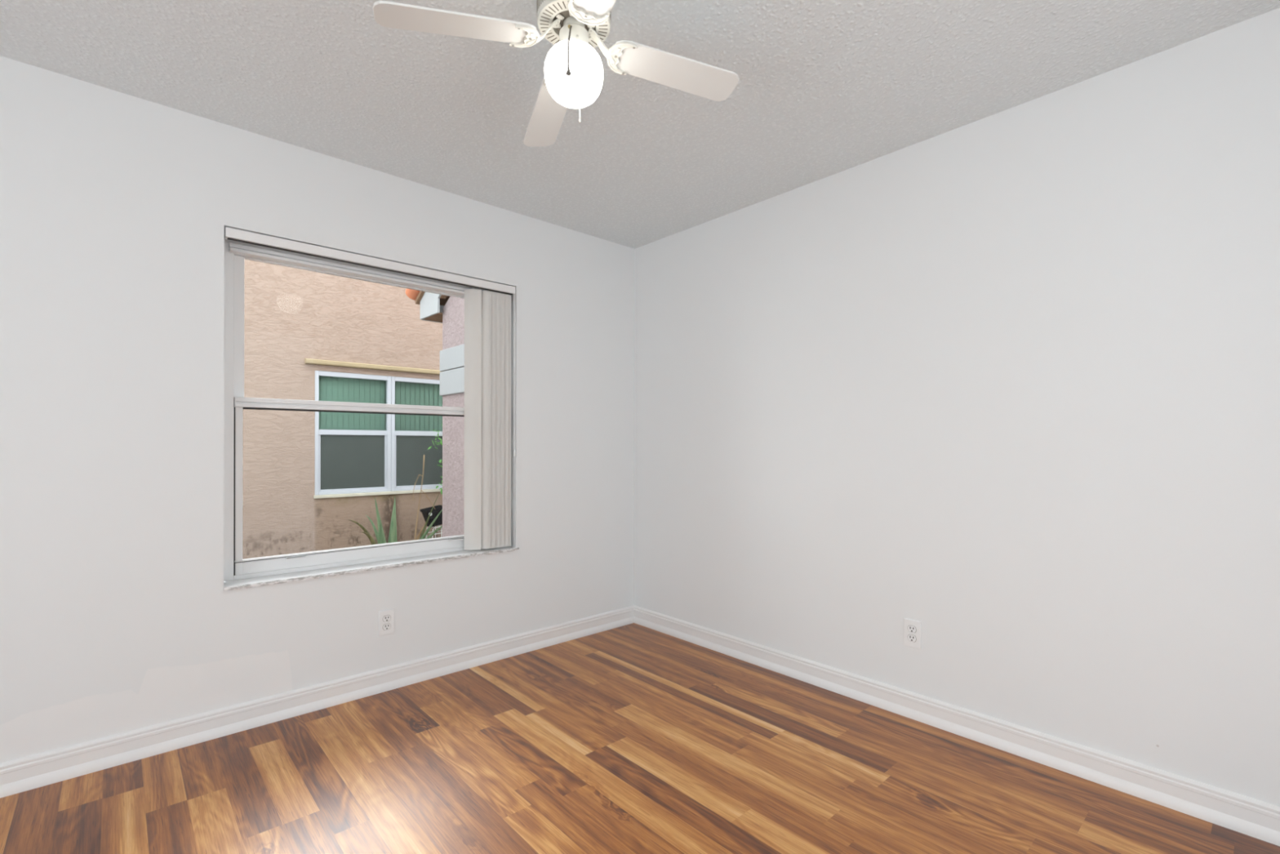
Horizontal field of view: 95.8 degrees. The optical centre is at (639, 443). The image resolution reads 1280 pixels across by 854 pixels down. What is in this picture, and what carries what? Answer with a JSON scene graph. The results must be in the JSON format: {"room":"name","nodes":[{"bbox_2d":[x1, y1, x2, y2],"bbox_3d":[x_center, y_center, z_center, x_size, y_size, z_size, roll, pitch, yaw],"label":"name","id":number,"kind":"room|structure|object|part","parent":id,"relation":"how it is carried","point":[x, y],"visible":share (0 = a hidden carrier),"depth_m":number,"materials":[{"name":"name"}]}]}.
{"room":"empty bedroom","nodes":[
{"label":"empty bedroom","id":0,"kind":"room"},
{"bbox_2d":[0,55,634,763],"bbox_3d":[-1.696,0.015,2.422,4.700,2.590,0.200,0,0,-42],"label":"wall","id":1,"kind":"structure","parent":0,"point":[117,615],"depth_m":2.24,"materials":[{"name":"white paint"}]},
{"bbox_2d":[0,604,634,797],"bbox_3d":[-1.622,1.107,2.339,4.300,0.105,0.024,0,0,-42],"label":"baseboard","id":2,"kind":"structure","parent":1,"relation":"attached to","point":[39,770],"depth_m":2.39,"materials":[{"name":"white wood"}]},
{"bbox_2d":[223,239,519,591],"bbox_3d":[-1.230,-0.143,2.829,1.337,1.462,0.206,0,0,-42],"label":"window","id":3,"kind":"structure","parent":1,"relation":"in","point":[238,572],"depth_m":2.54,"materials":[{"name":"white metal"}]},
{"bbox_3d":[-1.260,-0.495,2.853,1.265,0.681,0.090,0,0,-42],"label":"sash","id":4,"kind":"part","parent":3,"relation":"part of","materials":[{"name":"white metal"}]},
{"bbox_3d":[-1.257,0.179,2.849,1.225,0.751,0.036,0,0,-42],"label":"sash","id":5,"kind":"part","parent":3,"relation":"part of","materials":[{"name":"white metal"}]},
{"bbox_3d":[-1.280,-0.490,2.875,1.149,0.611,0.004,0,0,-42],"label":"pane","id":6,"kind":"part","parent":3,"relation":"part of","materials":[{"name":"clear glass"}]},
{"bbox_2d":[224,226,515,550],"bbox_3d":[-1.201,-0.153,2.788,1.313,1.434,0.103,0,0,-42],"label":"vertical blind","id":7,"kind":"object","parent":3,"relation":"attached to","point":[487,314],"visible":0.99,"depth_m":3.11,"materials":[{"name":"white plastic"}]},
{"bbox_3d":[-0.692,-0.398,3.191,0.009,0.862,0.002,0,0,-42],"label":"pull cord","id":8,"kind":"part","parent":7,"relation":"part of","materials":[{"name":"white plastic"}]},
{"bbox_3d":[-1.206,0.580,2.801,1.337,0.016,0.129,0,0,-42],"label":"sill","id":9,"kind":"part","parent":3,"relation":"part of","materials":[{"name":"white stone"}]},
{"bbox_2d":[378,608,394,635],"bbox_3d":[-1.197,0.844,2.734,0.071,0.116,0.009,0,0,-42],"label":"wall outlet","id":10,"kind":"object","parent":1,"relation":"attached to","point":[386,618],"visible":1,"depth_m":2.73,"materials":[{"name":"white plastic"}]},
{"bbox_2d":[382,622,391,630],"bbox_3d":[-1.196,0.863,2.733,0.037,0.029,0.001,0,0,-42],"label":"receptacle","id":11,"kind":"object","parent":10,"relation":"attached to","point":[386,626],"depth_m":2.73,"materials":[{"name":"white plastic"}]},
{"bbox_2d":[382,614,391,622],"bbox_3d":[-1.196,0.824,2.733,0.037,0.029,0.001,0,0,-42],"label":"receptacle","id":12,"kind":"object","parent":10,"relation":"attached to","point":[386,618],"depth_m":2.73,"materials":[{"name":"white plastic"}]},
{"bbox_2d":[0,622,1279,853],"bbox_3d":[-0.455,1.161,0.983,4.393,0.001,3.600,0,0,-42],"label":"floor","id":13,"kind":"structure","parent":0,"point":[633,738],"depth_m":1.96,"materials":[{"name":"brown wood"}]},
{"bbox_2d":[0,0,1279,248],"bbox_3d":[-0.418,-1.379,1.014,4.700,0.200,4.000,0,0,-42],"label":"ceiling","id":14,"kind":"structure","parent":0,"point":[824,88],"depth_m":2.02,"materials":[{"name":"white paint"}]},
{"bbox_2d":[372,0,738,146],"bbox_3d":[-0.178,-1.096,1.560,0.747,0.364,0.747,0,0,24],"label":"ceiling fan","id":15,"kind":"object","parent":14,"relation":"hanging from","point":[573,78],"visible":1,"depth_m":1.53,"materials":[{"name":"white metal"}]},
{"bbox_3d":[-0.458,-1.051,1.451,0.385,0.062,0.111,0,0,-21],"label":"blade","id":16,"kind":"part","parent":15,"relation":"part of","materials":[{"name":"white laminate"}]},
{"bbox_3d":[-0.287,-1.057,1.840,0.111,0.059,0.385,0,0,-21],"label":"blade","id":17,"kind":"part","parent":15,"relation":"part of","materials":[{"name":"white laminate"}]},
{"bbox_3d":[-0.181,-1.027,1.495,0.005,0.133,0.042,0,0,3],"label":"pull chain","id":18,"kind":"part","parent":15,"relation":"part of","materials":[{"name":"silver metal"}]},
{"bbox_3d":[-0.178,-1.135,1.560,0.112,0.008,0.112,0,0,-42],"label":"rotor plate","id":19,"kind":"part","parent":15,"relation":"part of","materials":[{"name":"white metal"}]},
{"bbox_3d":[-0.178,-0.992,1.560,0.159,0.140,0.159,0,0,-42],"label":"lamp shade","id":20,"kind":"part","parent":15,"relation":"part of","materials":[{"name":"white glass"}]},
{"bbox_3d":[-0.069,-1.066,1.280,0.111,0.042,0.385,0,0,-21],"label":"blade","id":21,"kind":"part","parent":15,"relation":"part of","materials":[{"name":"white laminate"}]},
{"bbox_3d":[0.102,-1.072,1.669,0.384,0.039,0.111,0,0,-21],"label":"blade","id":22,"kind":"part","parent":15,"relation":"part of","materials":[{"name":"white laminate"}]},
{"bbox_2d":[634,7,1279,806],"bbox_3d":[1.314,0.018,2.452,0.200,2.590,3.800,0,0,-42],"label":"wall","id":23,"kind":"structure","parent":0,"point":[1006,384],"depth_m":2.19,"materials":[{"name":"white paint"}]},
{"bbox_2d":[903,617,920,648],"bbox_3d":[1.160,0.808,2.465,0.009,0.116,0.071,0,0,-42],"label":"wall outlet","id":24,"kind":"object","parent":23,"relation":"attached to","point":[912,628],"visible":1,"depth_m":2.46,"materials":[{"name":"white plastic"}]},
{"bbox_2d":[907,634,916,642],"bbox_3d":[1.159,0.827,2.464,0.001,0.029,0.037,0,0,-42],"label":"receptacle","id":25,"kind":"object","parent":24,"relation":"attached to","point":[911,637],"depth_m":2.46,"materials":[{"name":"white plastic"}]},
{"bbox_2d":[907,625,916,632],"bbox_3d":[1.158,0.788,2.463,0.003,0.030,0.037,0,0,-42],"label":"receptacle","id":26,"kind":"object","parent":24,"relation":"attached to","point":[911,628],"depth_m":2.46,"materials":[{"name":"white plastic"}]},
{"bbox_2d":[634,604,1279,845],"bbox_3d":[1.163,1.111,2.451,0.024,0.105,3.600,0,0,-42],"label":"baseboard","id":27,"kind":"structure","parent":23,"relation":"attached to","point":[1251,816],"depth_m":2.17,"materials":[{"name":"white wood"}]},
{"label":"outside","id":28,"kind":"structure","parent":0,"visible":0},
{"bbox_3d":[-1.751,1.410,5.681,12.000,0.200,4.700,0,0,-42],"label":"ground","id":29,"kind":"structure","parent":28,"visible":0},
{"bbox_2d":[242,259,442,559],"bbox_3d":[-3.308,-0.442,7.028,10.500,3.500,0.310,0,0,-42],"label":"house","id":30,"kind":"structure","parent":29,"relation":"on","point":[308,335],"depth_m":6.71,"materials":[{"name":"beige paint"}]},
{"bbox_2d":[318,376,385,430],"bbox_3d":[-3.462,-0.126,6.936,0.785,1.417,0.019,0,0,-42],"label":"slat blind","id":31,"kind":"object","parent":30,"relation":"hanging from","point":[331,388],"depth_m":6.94,"materials":[{"name":"green plastic"}]},
{"bbox_2d":[304,358,441,374],"bbox_3d":[-3.034,-0.928,7.107,1.908,0.063,0.060,0,0,-42],"label":"hood","id":32,"kind":"object","parent":30,"relation":"attached to","point":[329,363],"depth_m":6.93,"materials":[{"name":"beige concrete"}]},
{"bbox_2d":[395,381,442,431],"bbox_3d":[-2.829,-0.125,7.510,0.803,1.417,0.019,0,0,-42],"label":"slat blind","id":33,"kind":"object","parent":30,"relation":"hanging from","point":[424,392],"depth_m":7.48,"materials":[{"name":"green plastic"}]},
{"bbox_2d":[349,497,397,544],"bbox_3d":[-3.112,0.974,6.698,0.177,0.713,0.577,0,0,37],"label":"aloe plant","id":34,"kind":"object","parent":29,"relation":"on","point":[380,537],"visible":0.8,"depth_m":6.76,"materials":[{"name":"green plant"}]},
{"bbox_2d":[413,454,442,539],"bbox_3d":[-2.473,0.729,6.850,0.476,1.202,0.111,0,0,-25],"label":"agave plant","id":35,"kind":"object","parent":29,"relation":"on","point":[423,535],"visible":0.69,"depth_m":6.83,"materials":[{"name":"green plant"}]},
{"bbox_2d":[426,524,442,537],"bbox_3d":[-2.444,1.144,7.293,0.461,0.331,0.192,0,0,-42],"label":"wire rack","id":36,"kind":"object","parent":29,"relation":"on","point":[435,527],"visible":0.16,"depth_m":7.15,"materials":[{"name":"white metal"}]},
{"bbox_2d":[419,504,442,526],"bbox_3d":[-2.572,0.897,7.177,0.253,0.251,0.178,0,0,-42],"label":"nursery pot","id":37,"kind":"object","parent":36,"relation":"on","point":[425,512],"visible":0.73,"depth_m":7.13,"materials":[{"name":"black plastic"}]},
{"bbox_2d":[405,288,464,537],"bbox_3d":[-0.398,-0.547,5.472,2.680,3.716,2.574,0,0,-42],"label":"house wing","id":38,"kind":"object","parent":29,"relation":"on","point":[449,311],"visible":0.18,"depth_m":5.15,"materials":[{"name":"pink paint"}]},
{"bbox_2d":[427,424,442,494],"bbox_3d":[-2.444,0.529,7.534,0.666,1.560,0.201,0,0,-42],"label":"leafy shrub","id":39,"kind":"object","parent":29,"relation":"on","point":[441,442],"visible":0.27,"depth_m":7.39,"materials":[{"name":"green plant"}]}
]}

